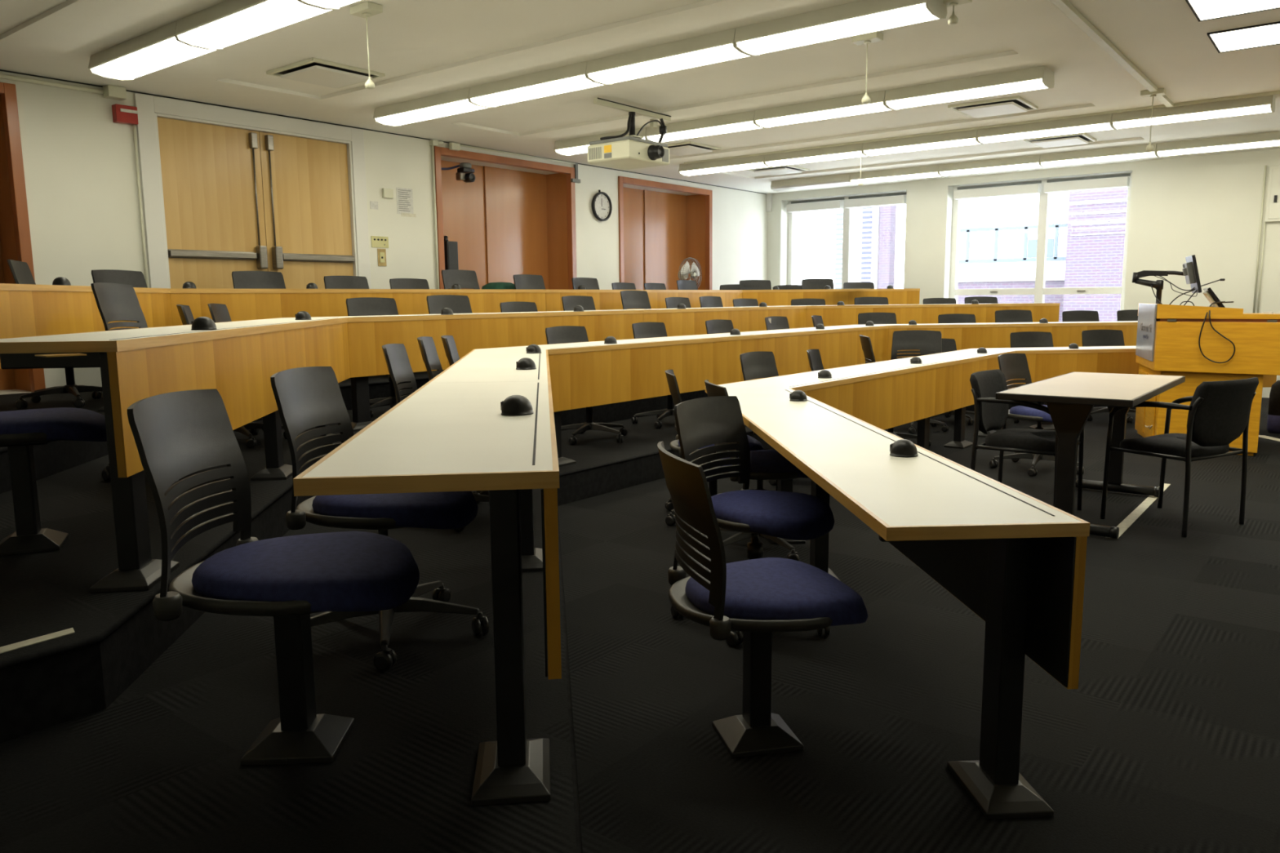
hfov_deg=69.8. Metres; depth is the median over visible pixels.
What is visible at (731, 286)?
chair
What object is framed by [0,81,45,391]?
door
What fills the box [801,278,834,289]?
chair
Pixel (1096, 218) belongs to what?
brick building
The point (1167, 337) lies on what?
lectern
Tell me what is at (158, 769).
floor
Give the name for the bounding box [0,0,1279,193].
ceiling
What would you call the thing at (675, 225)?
door
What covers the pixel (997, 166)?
diffuser
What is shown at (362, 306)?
chair
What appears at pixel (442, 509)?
seat cushion
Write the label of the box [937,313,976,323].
chair
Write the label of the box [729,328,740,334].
dome
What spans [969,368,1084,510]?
armchair
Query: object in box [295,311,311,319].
dome
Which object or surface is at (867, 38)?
microphone
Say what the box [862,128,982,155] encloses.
ceiling light
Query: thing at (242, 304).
desk
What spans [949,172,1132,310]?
window
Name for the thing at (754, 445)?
seat cushion
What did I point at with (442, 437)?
desk
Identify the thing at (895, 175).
diffuser
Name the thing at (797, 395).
dome
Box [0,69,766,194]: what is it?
trim
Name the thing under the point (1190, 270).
monitor
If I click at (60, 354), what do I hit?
paper slip
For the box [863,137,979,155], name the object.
diffuser
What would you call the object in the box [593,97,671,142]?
mount
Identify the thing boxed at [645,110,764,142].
ceiling light
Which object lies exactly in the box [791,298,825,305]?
chair
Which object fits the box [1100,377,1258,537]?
armchair
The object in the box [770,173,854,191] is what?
ceiling light
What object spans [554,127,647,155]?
ceiling light
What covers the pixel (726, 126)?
diffuser
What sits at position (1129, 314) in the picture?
chair
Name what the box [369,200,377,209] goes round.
wall label
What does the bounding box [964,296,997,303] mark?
chair
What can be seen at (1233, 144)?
diffuser
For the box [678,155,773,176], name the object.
ceiling light
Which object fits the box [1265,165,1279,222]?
upper cabinet
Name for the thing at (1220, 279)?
gooseneck microphone
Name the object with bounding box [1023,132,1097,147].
ceiling vent
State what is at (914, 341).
chair
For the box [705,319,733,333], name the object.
chair
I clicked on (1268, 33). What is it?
recessed troffer
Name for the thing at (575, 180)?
box
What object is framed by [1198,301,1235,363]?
cable
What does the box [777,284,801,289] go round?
chair
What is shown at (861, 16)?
ceiling light
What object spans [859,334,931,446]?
chair
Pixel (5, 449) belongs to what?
trim
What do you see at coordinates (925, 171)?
ceiling light
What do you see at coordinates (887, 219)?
window
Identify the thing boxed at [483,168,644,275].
wall
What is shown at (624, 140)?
tray
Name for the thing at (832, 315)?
desk
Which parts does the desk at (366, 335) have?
leg, modesty panel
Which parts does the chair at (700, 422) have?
backrest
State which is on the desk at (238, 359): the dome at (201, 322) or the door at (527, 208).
the dome at (201, 322)
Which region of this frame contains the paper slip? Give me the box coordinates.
[35,353,86,356]
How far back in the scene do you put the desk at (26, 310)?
4.71 m
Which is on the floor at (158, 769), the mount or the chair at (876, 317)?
the chair at (876, 317)
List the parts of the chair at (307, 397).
backrest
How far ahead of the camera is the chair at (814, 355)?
7.14 m
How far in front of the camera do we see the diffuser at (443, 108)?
7.54 m
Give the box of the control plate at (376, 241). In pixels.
[371,235,388,248]
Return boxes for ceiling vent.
[266,57,385,88]
[667,141,720,155]
[746,164,809,175]
[947,95,1038,118]
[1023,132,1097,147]
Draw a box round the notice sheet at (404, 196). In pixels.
[395,186,416,217]
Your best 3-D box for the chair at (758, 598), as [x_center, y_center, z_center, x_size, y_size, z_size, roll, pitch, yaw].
[0.337,0.470,2.548,0.562,0.841,0.507,-2,8,-12]
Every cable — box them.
[1150,284,1162,304]
[1154,274,1195,290]
[1155,275,1197,296]
[1169,288,1195,304]
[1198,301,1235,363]
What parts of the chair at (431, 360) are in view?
backrest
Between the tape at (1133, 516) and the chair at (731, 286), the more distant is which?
the chair at (731, 286)
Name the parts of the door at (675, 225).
panel, head panel, panel, panel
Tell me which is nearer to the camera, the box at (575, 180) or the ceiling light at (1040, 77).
the ceiling light at (1040, 77)
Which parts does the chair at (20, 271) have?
backrest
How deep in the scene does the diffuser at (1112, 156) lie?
10.52 m
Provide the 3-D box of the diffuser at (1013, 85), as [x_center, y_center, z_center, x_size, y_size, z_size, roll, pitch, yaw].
[2.531,-2.566,7.114,1.186,0.032,0.276,6,10,38]
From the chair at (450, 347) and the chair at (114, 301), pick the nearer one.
the chair at (114, 301)
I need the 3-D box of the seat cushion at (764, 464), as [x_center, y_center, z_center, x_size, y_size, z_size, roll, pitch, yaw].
[0.635,0.195,4.510,0.485,0.106,0.470,-1,8,-7]
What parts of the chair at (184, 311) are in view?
backrest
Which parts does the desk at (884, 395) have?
modesty panel, leg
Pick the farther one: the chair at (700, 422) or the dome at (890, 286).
the dome at (890, 286)
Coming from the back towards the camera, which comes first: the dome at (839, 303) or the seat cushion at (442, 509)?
the dome at (839, 303)
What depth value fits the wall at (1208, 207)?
11.34 m
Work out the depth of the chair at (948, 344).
9.26 m
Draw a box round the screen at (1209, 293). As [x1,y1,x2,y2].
[1203,287,1225,307]
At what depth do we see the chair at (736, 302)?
11.20 m
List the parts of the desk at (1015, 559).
leg, leg, modesty panel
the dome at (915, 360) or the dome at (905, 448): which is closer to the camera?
the dome at (905, 448)
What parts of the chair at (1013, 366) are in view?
backrest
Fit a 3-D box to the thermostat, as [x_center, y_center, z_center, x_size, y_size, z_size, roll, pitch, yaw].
[-2.487,-2.300,9.043,0.034,0.090,0.115,6,10,38]
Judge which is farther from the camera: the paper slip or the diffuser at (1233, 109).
the diffuser at (1233, 109)
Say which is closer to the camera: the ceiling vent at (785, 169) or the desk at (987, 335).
the desk at (987, 335)
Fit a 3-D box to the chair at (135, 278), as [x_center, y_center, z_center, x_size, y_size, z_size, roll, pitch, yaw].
[-3.555,-0.693,6.650,0.613,0.886,0.635,2,8,18]
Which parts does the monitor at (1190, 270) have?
post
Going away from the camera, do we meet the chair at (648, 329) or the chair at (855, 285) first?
the chair at (648, 329)
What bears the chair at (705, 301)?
on the floor at (42, 593)
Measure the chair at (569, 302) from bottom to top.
0.874 m
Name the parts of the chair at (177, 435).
backrest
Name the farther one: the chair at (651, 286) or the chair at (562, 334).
the chair at (651, 286)
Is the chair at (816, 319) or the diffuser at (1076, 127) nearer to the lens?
the diffuser at (1076, 127)
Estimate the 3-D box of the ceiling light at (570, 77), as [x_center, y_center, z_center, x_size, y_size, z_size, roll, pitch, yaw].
[-0.764,-2.542,6.858,1.211,0.127,0.300,6,10,38]
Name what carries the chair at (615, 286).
on the floor at (51, 458)
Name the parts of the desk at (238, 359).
leg, modesty panel, leg, leg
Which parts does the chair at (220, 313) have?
backrest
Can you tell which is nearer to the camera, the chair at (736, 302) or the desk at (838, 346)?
the desk at (838, 346)
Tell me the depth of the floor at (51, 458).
5.07 m
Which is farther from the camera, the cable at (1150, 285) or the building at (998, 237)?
the building at (998, 237)
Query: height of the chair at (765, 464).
0.837 m
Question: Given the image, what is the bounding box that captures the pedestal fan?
[677,257,702,288]
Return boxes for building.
[956,191,1069,321]
[1062,186,1128,321]
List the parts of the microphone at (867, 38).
cord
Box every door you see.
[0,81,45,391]
[133,93,371,288]
[433,146,577,289]
[617,176,712,289]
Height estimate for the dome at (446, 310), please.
0.050 m
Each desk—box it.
[0,283,172,412]
[0,317,350,592]
[169,288,546,325]
[293,380,561,805]
[311,310,643,431]
[427,349,550,572]
[475,333,762,466]
[546,289,742,311]
[611,306,806,336]
[705,386,1089,818]
[716,359,954,490]
[717,324,888,378]
[742,288,919,306]
[782,302,1059,327]
[862,320,1137,360]
[899,348,1015,448]
[986,345,1276,430]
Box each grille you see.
[448,243,457,269]
[588,146,668,162]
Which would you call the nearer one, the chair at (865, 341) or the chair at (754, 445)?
the chair at (754, 445)
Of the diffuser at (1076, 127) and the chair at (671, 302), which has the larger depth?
the chair at (671, 302)
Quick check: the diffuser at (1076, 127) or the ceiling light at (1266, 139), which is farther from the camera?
the ceiling light at (1266, 139)
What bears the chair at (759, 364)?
on the floor at (1167, 740)
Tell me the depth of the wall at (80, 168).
7.20 m
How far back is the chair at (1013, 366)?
6.57 m
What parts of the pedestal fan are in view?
motor, fan blade, fan blade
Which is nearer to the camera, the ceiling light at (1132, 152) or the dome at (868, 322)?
the dome at (868, 322)
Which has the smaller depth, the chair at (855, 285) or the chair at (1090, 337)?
the chair at (1090, 337)
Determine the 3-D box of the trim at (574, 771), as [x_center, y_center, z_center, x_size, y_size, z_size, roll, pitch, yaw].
[1.568,0.234,5.814,2.900,0.020,15.324,6,10,38]
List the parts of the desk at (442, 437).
leg, modesty panel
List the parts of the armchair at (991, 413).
leg, backrest, leg, armrest, rail, cross rail, seat, leg, leg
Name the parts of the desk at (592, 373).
leg, modesty panel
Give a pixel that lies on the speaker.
(451, 248)
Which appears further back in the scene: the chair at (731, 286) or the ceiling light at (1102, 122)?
the chair at (731, 286)
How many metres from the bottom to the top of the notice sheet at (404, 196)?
0.280 m
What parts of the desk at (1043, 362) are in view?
leg, modesty panel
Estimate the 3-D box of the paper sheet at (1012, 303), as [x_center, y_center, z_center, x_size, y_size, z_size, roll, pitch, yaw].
[4.629,-1.489,11.084,0.700,0.002,0.210,-2,8,-9]
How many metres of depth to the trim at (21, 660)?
2.43 m
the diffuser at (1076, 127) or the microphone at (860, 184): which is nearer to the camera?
the diffuser at (1076, 127)
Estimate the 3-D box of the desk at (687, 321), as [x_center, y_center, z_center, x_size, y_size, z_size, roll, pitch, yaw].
[0.865,-0.886,9.700,0.455,0.741,3.258,6,10,38]
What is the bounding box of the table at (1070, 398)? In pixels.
[995,372,1185,538]
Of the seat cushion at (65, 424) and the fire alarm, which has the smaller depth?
the seat cushion at (65, 424)
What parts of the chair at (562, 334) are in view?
backrest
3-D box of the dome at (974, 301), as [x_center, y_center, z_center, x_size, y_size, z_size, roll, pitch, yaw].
[4.032,-1.500,11.031,0.084,0.050,0.090,2,8,18]
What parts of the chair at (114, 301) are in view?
backrest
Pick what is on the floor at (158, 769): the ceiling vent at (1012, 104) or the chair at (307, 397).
the chair at (307, 397)
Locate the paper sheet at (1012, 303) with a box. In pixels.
[1012,302,1039,303]
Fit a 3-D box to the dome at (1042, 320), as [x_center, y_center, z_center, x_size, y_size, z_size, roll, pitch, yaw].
[4.331,-1.135,9.831,0.084,0.050,0.090,0,8,3]
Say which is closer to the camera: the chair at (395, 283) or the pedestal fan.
the chair at (395, 283)
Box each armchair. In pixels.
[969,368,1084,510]
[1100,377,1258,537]
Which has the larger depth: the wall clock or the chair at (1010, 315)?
the wall clock
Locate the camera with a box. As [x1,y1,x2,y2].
[440,162,475,182]
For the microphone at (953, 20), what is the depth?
5.06 m
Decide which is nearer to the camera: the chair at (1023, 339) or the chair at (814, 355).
the chair at (814, 355)
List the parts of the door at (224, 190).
latch rod, latch rod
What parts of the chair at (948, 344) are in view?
backrest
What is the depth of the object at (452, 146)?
9.56 m
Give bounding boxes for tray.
[589,135,667,146]
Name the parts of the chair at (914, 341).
backrest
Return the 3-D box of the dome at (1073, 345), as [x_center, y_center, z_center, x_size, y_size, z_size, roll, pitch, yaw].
[4.031,-0.749,8.518,0.084,0.050,0.090,2,8,18]
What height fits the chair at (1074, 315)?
0.854 m
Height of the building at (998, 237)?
17.000 m
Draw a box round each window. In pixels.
[786,191,906,288]
[877,204,896,288]
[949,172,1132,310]
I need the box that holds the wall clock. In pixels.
[591,189,612,221]
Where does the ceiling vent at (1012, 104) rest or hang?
in the ceiling
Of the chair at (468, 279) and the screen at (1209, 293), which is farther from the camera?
the chair at (468, 279)
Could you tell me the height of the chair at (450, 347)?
0.828 m
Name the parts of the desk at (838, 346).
modesty panel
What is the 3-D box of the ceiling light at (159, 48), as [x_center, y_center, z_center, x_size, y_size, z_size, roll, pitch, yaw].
[-3.111,-2.380,5.854,1.211,0.127,0.300,6,10,38]
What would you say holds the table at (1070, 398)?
on the floor at (1167, 740)
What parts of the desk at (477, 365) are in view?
leg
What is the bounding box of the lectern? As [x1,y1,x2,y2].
[1134,302,1279,456]
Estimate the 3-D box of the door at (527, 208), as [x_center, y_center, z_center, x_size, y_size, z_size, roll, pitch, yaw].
[-1.622,-1.930,10.564,0.465,2.220,2.140,6,10,38]
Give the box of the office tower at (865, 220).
[834,206,879,288]
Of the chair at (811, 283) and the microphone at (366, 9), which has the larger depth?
the chair at (811, 283)
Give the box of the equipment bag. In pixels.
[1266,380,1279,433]
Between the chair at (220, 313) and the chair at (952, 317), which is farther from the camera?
the chair at (952, 317)
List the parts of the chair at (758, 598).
backrest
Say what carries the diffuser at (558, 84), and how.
attached to the ceiling light at (570, 77)
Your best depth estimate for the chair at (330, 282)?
8.20 m
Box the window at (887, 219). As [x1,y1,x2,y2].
[877,204,896,288]
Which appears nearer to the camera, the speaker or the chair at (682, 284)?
the speaker
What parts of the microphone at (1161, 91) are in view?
cord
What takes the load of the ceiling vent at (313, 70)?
in the ceiling
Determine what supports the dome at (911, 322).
on the desk at (987, 335)
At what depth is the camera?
9.82 m
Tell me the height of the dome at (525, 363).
0.050 m
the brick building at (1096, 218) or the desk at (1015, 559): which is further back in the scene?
the brick building at (1096, 218)
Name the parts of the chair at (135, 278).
backrest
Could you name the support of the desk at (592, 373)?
on the floor at (158, 769)
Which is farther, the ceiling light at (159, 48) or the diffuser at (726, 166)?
the diffuser at (726, 166)
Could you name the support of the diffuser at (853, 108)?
attached to the ceiling light at (849, 105)
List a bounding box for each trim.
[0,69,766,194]
[0,377,428,453]
[0,483,292,670]
[557,430,753,852]
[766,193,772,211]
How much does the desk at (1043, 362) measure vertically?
0.741 m
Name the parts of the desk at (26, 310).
modesty panel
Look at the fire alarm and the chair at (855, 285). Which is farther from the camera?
the chair at (855, 285)
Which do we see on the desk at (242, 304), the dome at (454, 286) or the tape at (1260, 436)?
the dome at (454, 286)
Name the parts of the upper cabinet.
door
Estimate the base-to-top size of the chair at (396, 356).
0.837 m
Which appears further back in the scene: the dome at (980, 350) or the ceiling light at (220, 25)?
the dome at (980, 350)
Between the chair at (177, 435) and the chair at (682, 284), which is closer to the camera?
the chair at (177, 435)
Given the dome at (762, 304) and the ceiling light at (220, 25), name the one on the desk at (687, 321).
the dome at (762, 304)
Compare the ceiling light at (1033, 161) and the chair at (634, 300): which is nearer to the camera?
the chair at (634, 300)
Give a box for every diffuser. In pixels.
[91,36,215,79]
[375,99,485,125]
[471,75,601,106]
[555,137,645,155]
[587,43,750,83]
[647,120,762,142]
[680,162,768,175]
[755,102,891,127]
[765,151,865,166]
[772,180,853,191]
[850,172,941,183]
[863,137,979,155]
[886,78,1048,109]
[939,162,1041,175]
[978,122,1112,142]
[1040,151,1155,166]
[1113,104,1271,128]
[1157,140,1279,156]
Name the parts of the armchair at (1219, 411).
leg, rail, armrest, leg, seat, cross rail, armrest, leg, backrest, rail, leg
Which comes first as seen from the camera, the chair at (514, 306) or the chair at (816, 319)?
the chair at (514, 306)
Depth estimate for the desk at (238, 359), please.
2.95 m
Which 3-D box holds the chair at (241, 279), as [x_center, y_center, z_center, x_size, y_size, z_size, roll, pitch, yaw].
[-2.935,-0.814,7.429,0.613,0.897,0.635,6,10,38]
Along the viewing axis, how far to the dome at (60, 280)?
4.98 m
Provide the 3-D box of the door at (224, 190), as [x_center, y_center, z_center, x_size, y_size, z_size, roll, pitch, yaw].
[-3.314,-1.598,8.135,0.160,2.266,2.085,6,10,38]
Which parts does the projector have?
label plate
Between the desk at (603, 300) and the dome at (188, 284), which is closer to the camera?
the dome at (188, 284)
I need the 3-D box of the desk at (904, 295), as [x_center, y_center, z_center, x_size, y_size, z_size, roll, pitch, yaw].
[2.380,-1.445,12.164,2.564,0.741,0.455,-1,8,-7]
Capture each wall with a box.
[0,71,768,395]
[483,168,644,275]
[767,148,1279,397]
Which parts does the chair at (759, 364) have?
backrest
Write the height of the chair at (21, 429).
0.841 m
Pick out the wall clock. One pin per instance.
(602, 206)
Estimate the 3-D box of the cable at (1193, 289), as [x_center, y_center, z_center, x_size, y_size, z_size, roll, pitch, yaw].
[4.370,-1.016,7.380,0.231,0.220,0.024,1,8,12]
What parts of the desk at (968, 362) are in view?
leg, modesty panel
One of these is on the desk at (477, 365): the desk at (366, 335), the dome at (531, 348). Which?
the dome at (531, 348)
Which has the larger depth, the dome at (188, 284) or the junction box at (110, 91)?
the junction box at (110, 91)
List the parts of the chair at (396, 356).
backrest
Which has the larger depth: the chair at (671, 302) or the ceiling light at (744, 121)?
the chair at (671, 302)
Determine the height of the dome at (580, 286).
0.050 m
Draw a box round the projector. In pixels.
[587,135,669,169]
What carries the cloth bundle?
on the cabinet
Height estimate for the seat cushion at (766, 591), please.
0.106 m
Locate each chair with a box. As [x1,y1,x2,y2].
[0,407,106,555]
[6,259,102,408]
[90,282,178,481]
[91,269,147,393]
[126,388,419,765]
[176,304,287,448]
[207,303,263,431]
[231,271,285,288]
[270,366,488,671]
[324,275,388,375]
[346,297,398,417]
[382,343,488,531]
[389,278,429,288]
[417,336,488,495]
[426,294,472,314]
[440,335,459,365]
[441,269,479,288]
[499,301,537,312]
[513,274,545,289]
[545,325,627,444]
[561,295,595,311]
[571,277,599,289]
[611,282,635,289]
[620,290,651,309]
[631,321,674,428]
[644,282,666,289]
[657,441,867,758]
[664,369,764,525]
[665,297,690,308]
[671,395,834,646]
[676,280,697,289]
[699,296,723,307]
[704,379,809,560]
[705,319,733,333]
[719,284,739,289]
[733,298,758,306]
[739,280,771,289]
[739,351,778,485]
[764,315,789,330]
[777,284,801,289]
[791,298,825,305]
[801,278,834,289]
[806,349,823,371]
[811,315,823,327]
[843,281,874,288]
[853,297,888,305]
[857,312,897,324]
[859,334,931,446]
[890,329,948,434]
[922,338,974,425]
[923,297,956,304]
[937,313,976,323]
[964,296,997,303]
[989,353,1084,476]
[995,309,1032,322]
[1009,331,1053,422]
[1062,310,1099,321]
[1081,329,1136,422]
[1116,309,1137,320]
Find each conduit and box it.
[0,73,148,288]
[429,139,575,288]
[1252,165,1266,313]
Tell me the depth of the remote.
6.93 m
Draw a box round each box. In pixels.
[102,84,126,100]
[570,162,580,182]
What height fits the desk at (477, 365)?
0.741 m
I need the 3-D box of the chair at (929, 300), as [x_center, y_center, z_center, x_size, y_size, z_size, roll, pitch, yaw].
[3.857,-1.205,11.505,0.635,0.813,0.613,-1,8,-7]
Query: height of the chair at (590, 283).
0.891 m
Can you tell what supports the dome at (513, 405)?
on the desk at (442, 437)
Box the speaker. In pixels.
[444,235,458,270]
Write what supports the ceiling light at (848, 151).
attached to the ceiling
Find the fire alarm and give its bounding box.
[111,103,138,124]
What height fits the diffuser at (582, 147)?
0.032 m
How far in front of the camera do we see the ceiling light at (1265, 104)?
7.98 m
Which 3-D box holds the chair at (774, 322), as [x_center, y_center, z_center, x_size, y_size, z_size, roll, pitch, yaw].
[1.590,-0.686,9.263,0.613,0.846,0.635,6,10,38]
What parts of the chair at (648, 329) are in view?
backrest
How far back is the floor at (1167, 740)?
2.90 m
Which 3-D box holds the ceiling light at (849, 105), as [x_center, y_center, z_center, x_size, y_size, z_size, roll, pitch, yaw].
[1.576,-2.704,7.854,1.211,0.127,0.300,6,10,38]
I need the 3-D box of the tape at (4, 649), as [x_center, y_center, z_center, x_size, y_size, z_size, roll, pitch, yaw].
[-1.553,0.547,2.273,0.045,0.002,0.290,5,10,36]
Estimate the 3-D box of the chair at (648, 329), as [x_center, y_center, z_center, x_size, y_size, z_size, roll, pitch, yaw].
[0.273,-0.440,7.607,0.613,0.842,0.635,6,10,38]
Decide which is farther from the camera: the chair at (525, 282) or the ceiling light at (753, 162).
the ceiling light at (753, 162)
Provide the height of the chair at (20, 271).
0.920 m
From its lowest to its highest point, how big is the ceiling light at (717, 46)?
0.127 m
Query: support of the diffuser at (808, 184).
attached to the ceiling light at (843, 179)
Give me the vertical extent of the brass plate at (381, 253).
0.170 m
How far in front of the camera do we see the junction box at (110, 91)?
6.97 m
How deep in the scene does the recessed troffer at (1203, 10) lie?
5.29 m
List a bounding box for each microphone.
[349,0,382,88]
[851,31,883,103]
[857,156,862,186]
[942,0,972,25]
[1140,87,1166,151]
[1183,278,1225,305]
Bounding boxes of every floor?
[0,369,444,493]
[0,389,707,742]
[0,401,1136,852]
[557,397,1279,852]
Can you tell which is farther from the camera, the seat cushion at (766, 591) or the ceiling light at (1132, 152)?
the ceiling light at (1132, 152)
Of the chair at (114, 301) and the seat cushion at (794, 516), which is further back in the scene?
the chair at (114, 301)
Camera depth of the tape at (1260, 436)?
7.88 m
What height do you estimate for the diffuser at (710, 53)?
0.032 m
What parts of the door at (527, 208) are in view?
panel, head panel, panel, panel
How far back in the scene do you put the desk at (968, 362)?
7.53 m
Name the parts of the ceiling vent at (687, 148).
frame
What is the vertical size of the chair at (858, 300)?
0.834 m
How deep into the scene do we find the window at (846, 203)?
14.21 m
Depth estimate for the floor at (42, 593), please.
2.77 m
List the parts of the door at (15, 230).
panel, panel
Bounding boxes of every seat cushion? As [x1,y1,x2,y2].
[0,407,106,441]
[191,531,419,612]
[311,490,478,528]
[678,435,764,450]
[685,557,867,626]
[711,489,834,540]
[720,449,809,478]
[1009,404,1053,422]
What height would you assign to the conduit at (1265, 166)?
1.800 m
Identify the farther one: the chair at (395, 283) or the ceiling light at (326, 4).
the chair at (395, 283)
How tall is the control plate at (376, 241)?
0.110 m
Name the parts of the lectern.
door, sign panel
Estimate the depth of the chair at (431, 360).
5.08 m
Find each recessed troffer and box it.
[1185,0,1279,22]
[1207,21,1279,53]
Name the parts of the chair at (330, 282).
backrest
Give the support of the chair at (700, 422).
on the floor at (1167, 740)
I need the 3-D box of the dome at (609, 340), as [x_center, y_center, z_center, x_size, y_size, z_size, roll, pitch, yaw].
[-0.197,-0.588,6.220,0.084,0.050,0.090,4,9,28]
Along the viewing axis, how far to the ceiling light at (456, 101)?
7.51 m
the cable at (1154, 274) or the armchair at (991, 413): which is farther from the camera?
the cable at (1154, 274)
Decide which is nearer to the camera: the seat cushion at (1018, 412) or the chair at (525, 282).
the seat cushion at (1018, 412)
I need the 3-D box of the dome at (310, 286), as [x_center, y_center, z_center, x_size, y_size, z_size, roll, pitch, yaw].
[-2.554,-1.096,7.146,0.084,0.050,0.090,2,8,18]
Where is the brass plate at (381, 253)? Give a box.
[377,248,386,266]
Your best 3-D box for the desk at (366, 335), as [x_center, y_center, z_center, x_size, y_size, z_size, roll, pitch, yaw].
[-1.151,-0.513,7.166,0.455,0.741,3.260,6,10,38]
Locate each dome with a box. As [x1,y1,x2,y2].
[52,276,71,285]
[182,281,195,288]
[191,316,217,330]
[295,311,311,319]
[306,282,318,288]
[440,307,453,314]
[451,284,461,288]
[500,395,533,415]
[515,357,536,369]
[526,344,541,353]
[573,305,583,311]
[577,284,586,289]
[604,336,617,343]
[677,303,685,308]
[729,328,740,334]
[759,302,767,306]
[772,285,778,289]
[789,390,807,401]
[815,324,824,328]
[817,369,831,378]
[836,301,844,305]
[865,320,874,325]
[886,284,893,288]
[889,439,918,457]
[908,320,916,324]
[910,356,921,364]
[971,299,978,303]
[977,347,986,353]
[1039,318,1048,323]
[1068,342,1078,348]
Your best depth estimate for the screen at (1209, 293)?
7.15 m
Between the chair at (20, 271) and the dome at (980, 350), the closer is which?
the chair at (20, 271)
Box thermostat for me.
[382,187,393,198]
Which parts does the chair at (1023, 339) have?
backrest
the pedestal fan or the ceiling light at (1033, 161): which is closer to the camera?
the ceiling light at (1033, 161)
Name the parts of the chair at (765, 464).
backrest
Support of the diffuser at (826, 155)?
attached to the ceiling light at (848, 151)
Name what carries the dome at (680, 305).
on the desk at (687, 321)
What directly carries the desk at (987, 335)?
on the floor at (158, 769)
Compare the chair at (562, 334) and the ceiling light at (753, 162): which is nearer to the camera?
the chair at (562, 334)
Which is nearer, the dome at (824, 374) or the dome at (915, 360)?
the dome at (824, 374)
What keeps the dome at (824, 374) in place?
on the desk at (884, 395)
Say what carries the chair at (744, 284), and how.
on the floor at (51, 458)
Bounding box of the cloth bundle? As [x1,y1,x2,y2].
[481,282,515,288]
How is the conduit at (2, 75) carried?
attached to the wall at (80, 168)
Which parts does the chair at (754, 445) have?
backrest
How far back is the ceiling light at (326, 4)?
4.72 m
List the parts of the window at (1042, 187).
rail, rail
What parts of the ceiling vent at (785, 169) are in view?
frame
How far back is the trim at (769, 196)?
14.65 m
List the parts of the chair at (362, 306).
backrest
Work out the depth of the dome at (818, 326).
8.58 m
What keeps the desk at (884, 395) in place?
on the floor at (1167, 740)
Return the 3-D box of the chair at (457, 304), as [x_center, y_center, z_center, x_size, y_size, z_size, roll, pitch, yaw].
[-1.382,-0.628,7.469,0.613,0.886,0.635,6,10,38]
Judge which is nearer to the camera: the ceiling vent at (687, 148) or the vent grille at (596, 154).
the vent grille at (596, 154)
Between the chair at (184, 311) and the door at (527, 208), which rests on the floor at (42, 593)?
the chair at (184, 311)
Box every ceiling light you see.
[88,20,221,79]
[174,0,337,48]
[299,0,359,8]
[373,87,493,126]
[468,61,609,107]
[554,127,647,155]
[585,27,750,84]
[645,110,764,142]
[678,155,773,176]
[733,0,946,55]
[754,90,897,128]
[764,142,870,166]
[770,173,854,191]
[849,164,942,184]
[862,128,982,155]
[884,65,1054,110]
[938,155,1043,176]
[976,113,1115,143]
[1040,143,1158,167]
[1111,94,1275,129]
[1155,131,1279,156]
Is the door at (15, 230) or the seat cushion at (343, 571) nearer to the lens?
the seat cushion at (343, 571)
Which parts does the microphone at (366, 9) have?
cord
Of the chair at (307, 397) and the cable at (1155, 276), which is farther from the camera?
the cable at (1155, 276)
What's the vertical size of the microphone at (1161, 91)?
0.476 m
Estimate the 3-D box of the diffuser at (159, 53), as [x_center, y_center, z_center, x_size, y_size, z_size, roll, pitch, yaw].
[-3.110,-2.338,5.860,1.186,0.032,0.276,6,10,38]
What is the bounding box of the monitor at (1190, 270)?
[1132,254,1201,303]
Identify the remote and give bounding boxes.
[1262,311,1279,313]
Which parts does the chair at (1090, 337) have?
backrest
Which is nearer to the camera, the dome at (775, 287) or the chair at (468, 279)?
the chair at (468, 279)
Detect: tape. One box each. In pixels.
[0,627,75,653]
[1106,483,1170,538]
[1258,435,1279,441]
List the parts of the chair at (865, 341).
backrest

